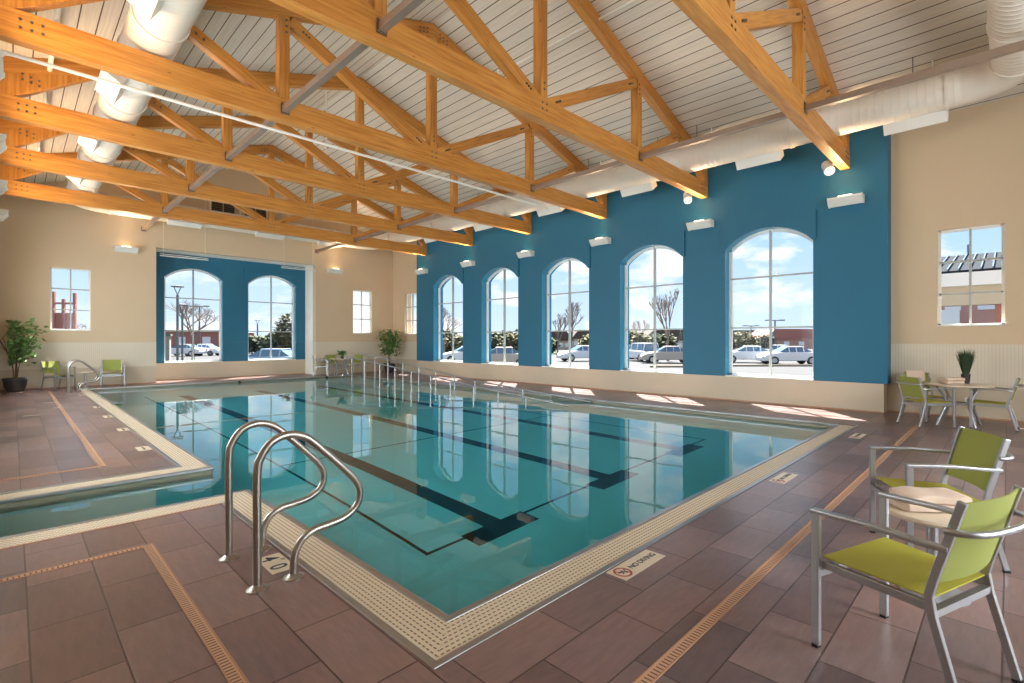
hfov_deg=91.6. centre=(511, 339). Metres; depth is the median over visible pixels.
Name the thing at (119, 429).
marker
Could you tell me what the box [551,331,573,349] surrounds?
house
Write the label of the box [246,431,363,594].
pool handrail
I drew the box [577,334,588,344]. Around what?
bush
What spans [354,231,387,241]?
brace
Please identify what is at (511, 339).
bush
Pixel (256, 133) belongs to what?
brace
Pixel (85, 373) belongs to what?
side table
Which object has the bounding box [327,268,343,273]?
wall sconce
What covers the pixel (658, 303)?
bare tree
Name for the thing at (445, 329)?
bush
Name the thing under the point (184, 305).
lamp post
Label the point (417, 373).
baseboard
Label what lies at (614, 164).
brace
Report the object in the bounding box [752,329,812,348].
house
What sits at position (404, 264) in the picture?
wall
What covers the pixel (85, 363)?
pool handrail
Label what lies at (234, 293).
wall
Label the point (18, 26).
roof truss
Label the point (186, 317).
bare tree
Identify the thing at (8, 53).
pipe
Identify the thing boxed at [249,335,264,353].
bush
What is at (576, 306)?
bare tree
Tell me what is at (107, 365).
armchair
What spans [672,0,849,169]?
roof truss
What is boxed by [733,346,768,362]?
sedan
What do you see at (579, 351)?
sedan
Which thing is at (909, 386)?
armchair
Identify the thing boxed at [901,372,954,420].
armchair
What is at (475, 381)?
ramp railing
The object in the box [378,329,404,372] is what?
potted tree
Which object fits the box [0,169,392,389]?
wall
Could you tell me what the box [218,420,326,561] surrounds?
pool handrail
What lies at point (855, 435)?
marker
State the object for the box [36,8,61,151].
pipe
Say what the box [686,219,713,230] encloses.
wall sconce
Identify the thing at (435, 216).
brace
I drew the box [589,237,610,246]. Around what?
wall sconce
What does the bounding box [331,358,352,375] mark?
round table
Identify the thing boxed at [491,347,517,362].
sedan
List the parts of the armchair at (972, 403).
leg, seat, seat rail, armrest, leg, leg, backrest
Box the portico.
[941,244,1000,322]
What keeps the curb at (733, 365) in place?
on the ground
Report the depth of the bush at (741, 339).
76.90 m
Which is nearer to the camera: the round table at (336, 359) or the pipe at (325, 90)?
the pipe at (325, 90)
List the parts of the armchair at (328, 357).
backrest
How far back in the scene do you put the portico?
14.28 m
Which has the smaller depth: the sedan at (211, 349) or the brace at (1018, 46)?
the brace at (1018, 46)
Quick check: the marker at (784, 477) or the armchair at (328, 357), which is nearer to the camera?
the marker at (784, 477)
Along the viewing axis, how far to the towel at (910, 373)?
9.77 m
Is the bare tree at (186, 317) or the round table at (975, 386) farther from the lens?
the bare tree at (186, 317)
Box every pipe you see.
[0,49,549,211]
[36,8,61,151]
[325,90,326,149]
[497,0,635,74]
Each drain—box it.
[0,389,105,480]
[0,543,249,682]
[632,424,918,682]
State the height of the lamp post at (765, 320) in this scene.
5.020 m
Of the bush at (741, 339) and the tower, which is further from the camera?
the bush at (741, 339)
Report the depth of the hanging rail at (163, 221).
17.59 m
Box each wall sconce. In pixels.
[0,50,4,79]
[0,133,6,153]
[0,179,7,195]
[0,209,8,221]
[114,245,137,253]
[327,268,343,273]
[415,268,427,274]
[460,260,474,266]
[516,250,533,257]
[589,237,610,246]
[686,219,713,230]
[827,192,864,208]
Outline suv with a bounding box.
[629,343,658,361]
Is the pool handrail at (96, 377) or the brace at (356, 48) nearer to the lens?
the brace at (356, 48)
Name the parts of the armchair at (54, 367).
leg, backrest, leg, leg, leg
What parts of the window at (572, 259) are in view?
sill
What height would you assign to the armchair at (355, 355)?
0.863 m
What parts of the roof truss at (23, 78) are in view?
post, king post, post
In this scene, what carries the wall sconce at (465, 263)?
attached to the wall at (852, 244)
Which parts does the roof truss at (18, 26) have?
post, king post, post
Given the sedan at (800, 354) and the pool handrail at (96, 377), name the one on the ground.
the sedan at (800, 354)
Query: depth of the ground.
39.64 m
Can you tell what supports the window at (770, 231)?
in the wall at (852, 244)
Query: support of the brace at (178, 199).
attached to the roof truss at (19, 135)
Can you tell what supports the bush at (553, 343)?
on the lawn strip
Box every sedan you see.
[171,344,206,355]
[185,344,218,355]
[249,348,291,358]
[443,346,462,359]
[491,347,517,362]
[556,345,588,361]
[639,346,682,363]
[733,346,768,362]
[755,346,812,364]
[765,345,786,350]
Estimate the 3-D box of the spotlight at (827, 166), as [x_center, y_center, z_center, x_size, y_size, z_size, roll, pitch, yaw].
[6.620,-3.590,10.380,0.254,0.341,0.341,0,0,16]
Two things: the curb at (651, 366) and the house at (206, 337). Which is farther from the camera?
the house at (206, 337)
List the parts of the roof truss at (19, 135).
post, king post, post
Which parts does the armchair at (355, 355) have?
backrest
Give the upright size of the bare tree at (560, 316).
5.082 m
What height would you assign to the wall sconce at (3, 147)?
0.214 m
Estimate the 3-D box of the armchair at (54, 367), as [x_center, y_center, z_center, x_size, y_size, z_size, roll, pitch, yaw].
[-13.760,1.068,15.048,0.665,0.863,0.629,0,0,10]
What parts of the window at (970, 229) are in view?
sill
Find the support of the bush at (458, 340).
on the ground
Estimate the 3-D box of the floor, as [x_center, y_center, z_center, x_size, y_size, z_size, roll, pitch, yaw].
[-2.600,1.500,10.637,25.900,0.001,14.600,0,0,45]
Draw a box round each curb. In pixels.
[650,365,682,367]
[733,365,812,366]
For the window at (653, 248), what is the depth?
14.09 m
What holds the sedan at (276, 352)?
on the ground
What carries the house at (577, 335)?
on the ground
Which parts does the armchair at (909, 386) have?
leg, backrest, leg, seat, leg, cross rail, armrest, seat rail, leg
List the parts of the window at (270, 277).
sill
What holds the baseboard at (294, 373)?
attached to the wall at (234, 293)
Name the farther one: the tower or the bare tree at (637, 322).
the bare tree at (637, 322)
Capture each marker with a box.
[117,428,129,430]
[135,446,151,450]
[262,553,289,574]
[606,549,664,580]
[769,472,797,483]
[848,433,865,438]
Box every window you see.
[50,267,90,330]
[164,269,222,362]
[248,276,295,360]
[353,290,371,333]
[407,293,415,333]
[437,276,462,362]
[481,268,517,365]
[542,258,588,368]
[620,246,682,373]
[725,229,812,379]
[937,224,1004,325]
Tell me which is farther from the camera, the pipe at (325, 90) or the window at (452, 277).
the window at (452, 277)
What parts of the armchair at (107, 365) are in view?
leg, backrest, cross rail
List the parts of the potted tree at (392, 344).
pot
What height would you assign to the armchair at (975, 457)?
0.863 m
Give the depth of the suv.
44.56 m
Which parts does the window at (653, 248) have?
sill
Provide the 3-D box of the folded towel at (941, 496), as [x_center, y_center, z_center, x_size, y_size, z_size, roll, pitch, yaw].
[2.529,0.969,3.031,0.394,0.107,0.232,0,0,5]
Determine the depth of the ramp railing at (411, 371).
14.55 m
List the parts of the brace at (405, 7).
plate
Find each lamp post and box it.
[171,285,183,360]
[179,304,187,360]
[190,306,209,343]
[765,320,784,344]
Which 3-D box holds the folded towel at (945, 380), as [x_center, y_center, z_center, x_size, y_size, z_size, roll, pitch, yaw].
[7.881,0.723,8.923,0.348,0.119,0.212,0,0,0]
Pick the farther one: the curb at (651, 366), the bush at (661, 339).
the bush at (661, 339)
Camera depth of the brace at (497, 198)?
13.80 m
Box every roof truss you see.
[0,0,606,218]
[0,56,531,233]
[0,116,472,245]
[0,145,426,255]
[269,0,707,198]
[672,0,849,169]
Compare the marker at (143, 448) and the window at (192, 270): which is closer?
the marker at (143, 448)
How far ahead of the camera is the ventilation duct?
9.18 m
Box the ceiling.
[0,0,1023,243]
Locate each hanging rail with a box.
[160,221,207,260]
[281,266,314,270]
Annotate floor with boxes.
[0,371,1023,682]
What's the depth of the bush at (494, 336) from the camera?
70.71 m
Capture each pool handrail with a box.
[65,359,97,391]
[67,360,100,392]
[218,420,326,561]
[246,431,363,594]
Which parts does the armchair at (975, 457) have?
leg, cross rail, seat rail, leg, armrest, seat, leg, armrest, backrest, leg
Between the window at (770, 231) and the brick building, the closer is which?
the window at (770, 231)
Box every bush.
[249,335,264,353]
[257,332,290,348]
[272,312,291,348]
[443,329,458,351]
[445,334,462,352]
[491,330,507,349]
[497,329,517,350]
[551,337,561,352]
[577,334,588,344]
[629,328,651,344]
[645,333,677,347]
[733,331,759,349]
[754,334,776,348]
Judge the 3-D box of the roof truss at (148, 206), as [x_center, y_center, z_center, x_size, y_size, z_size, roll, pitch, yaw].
[-8.257,-5.129,16.889,0.200,2.978,12.850,0,0,45]
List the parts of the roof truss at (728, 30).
king post, post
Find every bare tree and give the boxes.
[165,301,217,359]
[443,307,461,352]
[552,313,568,352]
[563,302,584,348]
[629,319,648,332]
[648,288,678,360]
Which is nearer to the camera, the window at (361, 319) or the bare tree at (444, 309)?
the window at (361, 319)
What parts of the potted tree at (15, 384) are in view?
pot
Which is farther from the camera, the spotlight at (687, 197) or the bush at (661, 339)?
the bush at (661, 339)
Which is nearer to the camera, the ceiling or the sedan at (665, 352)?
the ceiling
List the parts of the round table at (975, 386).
leg, leg, leg, leg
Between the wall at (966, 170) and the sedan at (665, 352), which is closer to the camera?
the wall at (966, 170)
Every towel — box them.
[889,486,971,511]
[904,370,924,380]
[938,377,964,383]
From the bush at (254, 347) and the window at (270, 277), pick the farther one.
the bush at (254, 347)
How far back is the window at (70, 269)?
15.87 m
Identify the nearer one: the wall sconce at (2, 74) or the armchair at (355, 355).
the wall sconce at (2, 74)
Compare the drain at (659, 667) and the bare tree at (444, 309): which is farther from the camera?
the bare tree at (444, 309)
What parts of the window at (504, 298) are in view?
sill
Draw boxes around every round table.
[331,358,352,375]
[924,382,995,428]
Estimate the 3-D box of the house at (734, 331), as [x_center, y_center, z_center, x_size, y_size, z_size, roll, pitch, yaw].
[75.816,-0.600,164.000,12.800,5.100,8.800,0,0,0]
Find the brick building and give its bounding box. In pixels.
[941,305,994,323]
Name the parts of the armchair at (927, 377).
leg, backrest, leg, leg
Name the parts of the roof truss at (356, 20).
post, king post, post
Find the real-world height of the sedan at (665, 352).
1.440 m
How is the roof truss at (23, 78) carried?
attached to the ceiling
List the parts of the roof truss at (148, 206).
post, king post, post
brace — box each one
[141,217,159,231]
[162,195,185,213]
[188,165,221,191]
[225,120,276,161]
[281,41,368,114]
[315,243,345,252]
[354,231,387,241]
[377,0,424,36]
[397,214,443,229]
[454,192,518,213]
[531,161,624,191]
[639,112,787,160]
[804,40,1023,114]
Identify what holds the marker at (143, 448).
on the floor
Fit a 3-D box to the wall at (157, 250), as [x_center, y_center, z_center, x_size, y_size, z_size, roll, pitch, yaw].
[-10.945,-3.340,19.921,0.870,0.200,6.270,0,0,45]
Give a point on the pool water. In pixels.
(466, 497)
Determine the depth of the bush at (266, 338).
57.01 m
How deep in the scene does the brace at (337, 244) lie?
20.53 m
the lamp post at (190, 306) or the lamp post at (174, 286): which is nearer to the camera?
the lamp post at (174, 286)
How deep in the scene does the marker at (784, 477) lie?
5.39 m
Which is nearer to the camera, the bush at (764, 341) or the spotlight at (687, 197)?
the spotlight at (687, 197)
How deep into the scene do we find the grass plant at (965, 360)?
8.89 m
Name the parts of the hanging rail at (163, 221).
drop rod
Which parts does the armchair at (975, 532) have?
leg, seat rail, armrest, leg, seat, cross rail, armrest, leg, seat rail, backrest, leg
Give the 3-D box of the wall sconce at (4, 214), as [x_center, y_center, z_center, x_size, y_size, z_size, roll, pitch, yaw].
[-12.218,-2.987,11.922,0.630,0.214,0.240,0,0,45]
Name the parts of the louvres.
louvre blade panel, louvre blade panel, louvre blade panel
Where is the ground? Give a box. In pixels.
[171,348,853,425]
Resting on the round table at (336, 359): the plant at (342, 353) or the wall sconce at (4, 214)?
the plant at (342, 353)
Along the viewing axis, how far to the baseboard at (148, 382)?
16.16 m
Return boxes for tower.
[52,291,76,328]
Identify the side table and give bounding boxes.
[76,372,94,388]
[889,503,970,606]
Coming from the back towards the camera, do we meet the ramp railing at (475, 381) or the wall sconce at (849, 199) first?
the ramp railing at (475, 381)
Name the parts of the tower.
post, post, panel, post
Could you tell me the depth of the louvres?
19.01 m
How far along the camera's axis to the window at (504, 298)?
18.45 m
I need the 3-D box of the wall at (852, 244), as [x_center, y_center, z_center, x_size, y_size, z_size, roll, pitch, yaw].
[1.899,-1.864,16.207,16.710,5.528,0.500,0,0,45]
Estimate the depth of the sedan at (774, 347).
51.41 m
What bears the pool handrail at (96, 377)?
on the floor
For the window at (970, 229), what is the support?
in the wall at (966, 170)
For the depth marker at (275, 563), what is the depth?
3.33 m
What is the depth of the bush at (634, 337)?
71.00 m
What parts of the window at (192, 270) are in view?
sill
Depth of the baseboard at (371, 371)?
22.56 m
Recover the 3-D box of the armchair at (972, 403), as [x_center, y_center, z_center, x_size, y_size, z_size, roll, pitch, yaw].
[8.250,1.068,8.463,0.628,0.863,0.665,0,0,-43]
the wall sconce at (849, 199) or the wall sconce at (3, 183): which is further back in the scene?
the wall sconce at (849, 199)
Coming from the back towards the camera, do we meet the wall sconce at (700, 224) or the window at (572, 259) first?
the window at (572, 259)
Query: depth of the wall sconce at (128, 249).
16.67 m
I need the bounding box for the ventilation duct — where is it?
[66,0,1023,249]
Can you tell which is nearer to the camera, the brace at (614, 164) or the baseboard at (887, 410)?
the baseboard at (887, 410)
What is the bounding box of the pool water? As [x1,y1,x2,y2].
[0,377,827,614]
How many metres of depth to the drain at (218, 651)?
2.80 m
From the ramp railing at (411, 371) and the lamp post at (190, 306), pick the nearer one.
the ramp railing at (411, 371)
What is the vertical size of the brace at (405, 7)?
0.160 m
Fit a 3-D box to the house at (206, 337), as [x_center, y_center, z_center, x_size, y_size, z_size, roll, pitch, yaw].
[-54.681,0.150,87.862,15.800,3.600,8.800,0,0,-15]
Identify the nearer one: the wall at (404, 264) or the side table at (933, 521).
the side table at (933, 521)
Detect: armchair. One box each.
[40,361,75,390]
[100,359,124,387]
[311,355,327,376]
[325,355,343,374]
[344,354,362,374]
[810,485,1023,682]
[868,426,1014,573]
[896,375,956,427]
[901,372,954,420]
[969,377,1023,431]
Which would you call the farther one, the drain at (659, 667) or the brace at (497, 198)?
the brace at (497, 198)
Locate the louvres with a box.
[210,201,267,218]
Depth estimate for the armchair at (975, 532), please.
2.20 m
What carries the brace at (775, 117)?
attached to the roof truss at (728, 30)
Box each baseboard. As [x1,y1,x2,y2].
[0,382,155,390]
[156,373,304,380]
[316,371,383,374]
[417,373,883,412]
[887,410,1023,422]
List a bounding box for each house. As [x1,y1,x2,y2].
[165,330,253,347]
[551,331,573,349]
[572,331,588,347]
[639,330,682,347]
[733,330,754,333]
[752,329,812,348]
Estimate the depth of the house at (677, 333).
103.61 m
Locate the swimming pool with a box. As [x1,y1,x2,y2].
[0,375,858,669]
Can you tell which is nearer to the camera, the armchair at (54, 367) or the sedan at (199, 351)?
the armchair at (54, 367)
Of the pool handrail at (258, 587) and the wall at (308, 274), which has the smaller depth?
the pool handrail at (258, 587)
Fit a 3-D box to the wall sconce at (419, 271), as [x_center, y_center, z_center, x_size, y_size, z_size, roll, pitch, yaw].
[-3.905,-2.947,21.468,0.630,0.214,0.240,0,0,45]
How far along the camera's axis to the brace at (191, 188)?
11.70 m
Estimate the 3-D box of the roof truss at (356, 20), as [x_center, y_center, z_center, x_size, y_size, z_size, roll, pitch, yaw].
[0.413,-5.129,8.249,0.200,2.978,12.850,0,0,45]
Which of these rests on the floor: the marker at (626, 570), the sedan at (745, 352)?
the marker at (626, 570)
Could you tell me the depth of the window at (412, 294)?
23.12 m
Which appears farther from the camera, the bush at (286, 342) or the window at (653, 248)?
the bush at (286, 342)
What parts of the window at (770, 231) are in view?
sill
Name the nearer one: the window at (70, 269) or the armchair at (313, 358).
the window at (70, 269)
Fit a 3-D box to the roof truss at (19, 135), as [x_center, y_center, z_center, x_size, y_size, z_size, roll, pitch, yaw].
[-6.089,-5.129,14.729,0.200,2.978,12.850,0,0,45]
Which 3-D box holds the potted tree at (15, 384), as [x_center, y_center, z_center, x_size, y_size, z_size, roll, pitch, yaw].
[-14.255,0.418,14.438,0.952,2.164,1.358,0,0,-17]
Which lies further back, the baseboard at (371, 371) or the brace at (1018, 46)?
the baseboard at (371, 371)
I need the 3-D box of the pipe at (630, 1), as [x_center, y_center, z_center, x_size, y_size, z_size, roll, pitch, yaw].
[1.448,-5.970,9.540,5.016,0.340,0.044,0,0,45]
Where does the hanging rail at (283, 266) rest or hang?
hanging from the ceiling
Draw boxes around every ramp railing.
[346,356,568,406]
[357,353,590,402]
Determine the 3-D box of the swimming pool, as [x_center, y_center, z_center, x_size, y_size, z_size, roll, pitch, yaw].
[-4.195,2.097,11.352,18.271,1.206,10.760,0,0,45]
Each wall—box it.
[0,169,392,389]
[156,249,312,266]
[156,252,304,379]
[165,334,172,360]
[305,266,312,373]
[393,242,416,372]
[417,125,890,383]
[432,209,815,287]
[887,95,1023,420]
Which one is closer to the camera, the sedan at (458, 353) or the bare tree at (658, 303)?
the sedan at (458, 353)
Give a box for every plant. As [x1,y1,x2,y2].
[337,351,346,357]
[955,349,976,383]
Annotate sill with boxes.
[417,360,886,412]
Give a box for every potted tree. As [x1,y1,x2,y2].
[0,317,48,391]
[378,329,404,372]
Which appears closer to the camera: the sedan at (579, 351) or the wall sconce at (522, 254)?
the wall sconce at (522, 254)
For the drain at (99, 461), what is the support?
on the floor
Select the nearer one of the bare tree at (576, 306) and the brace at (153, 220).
the brace at (153, 220)

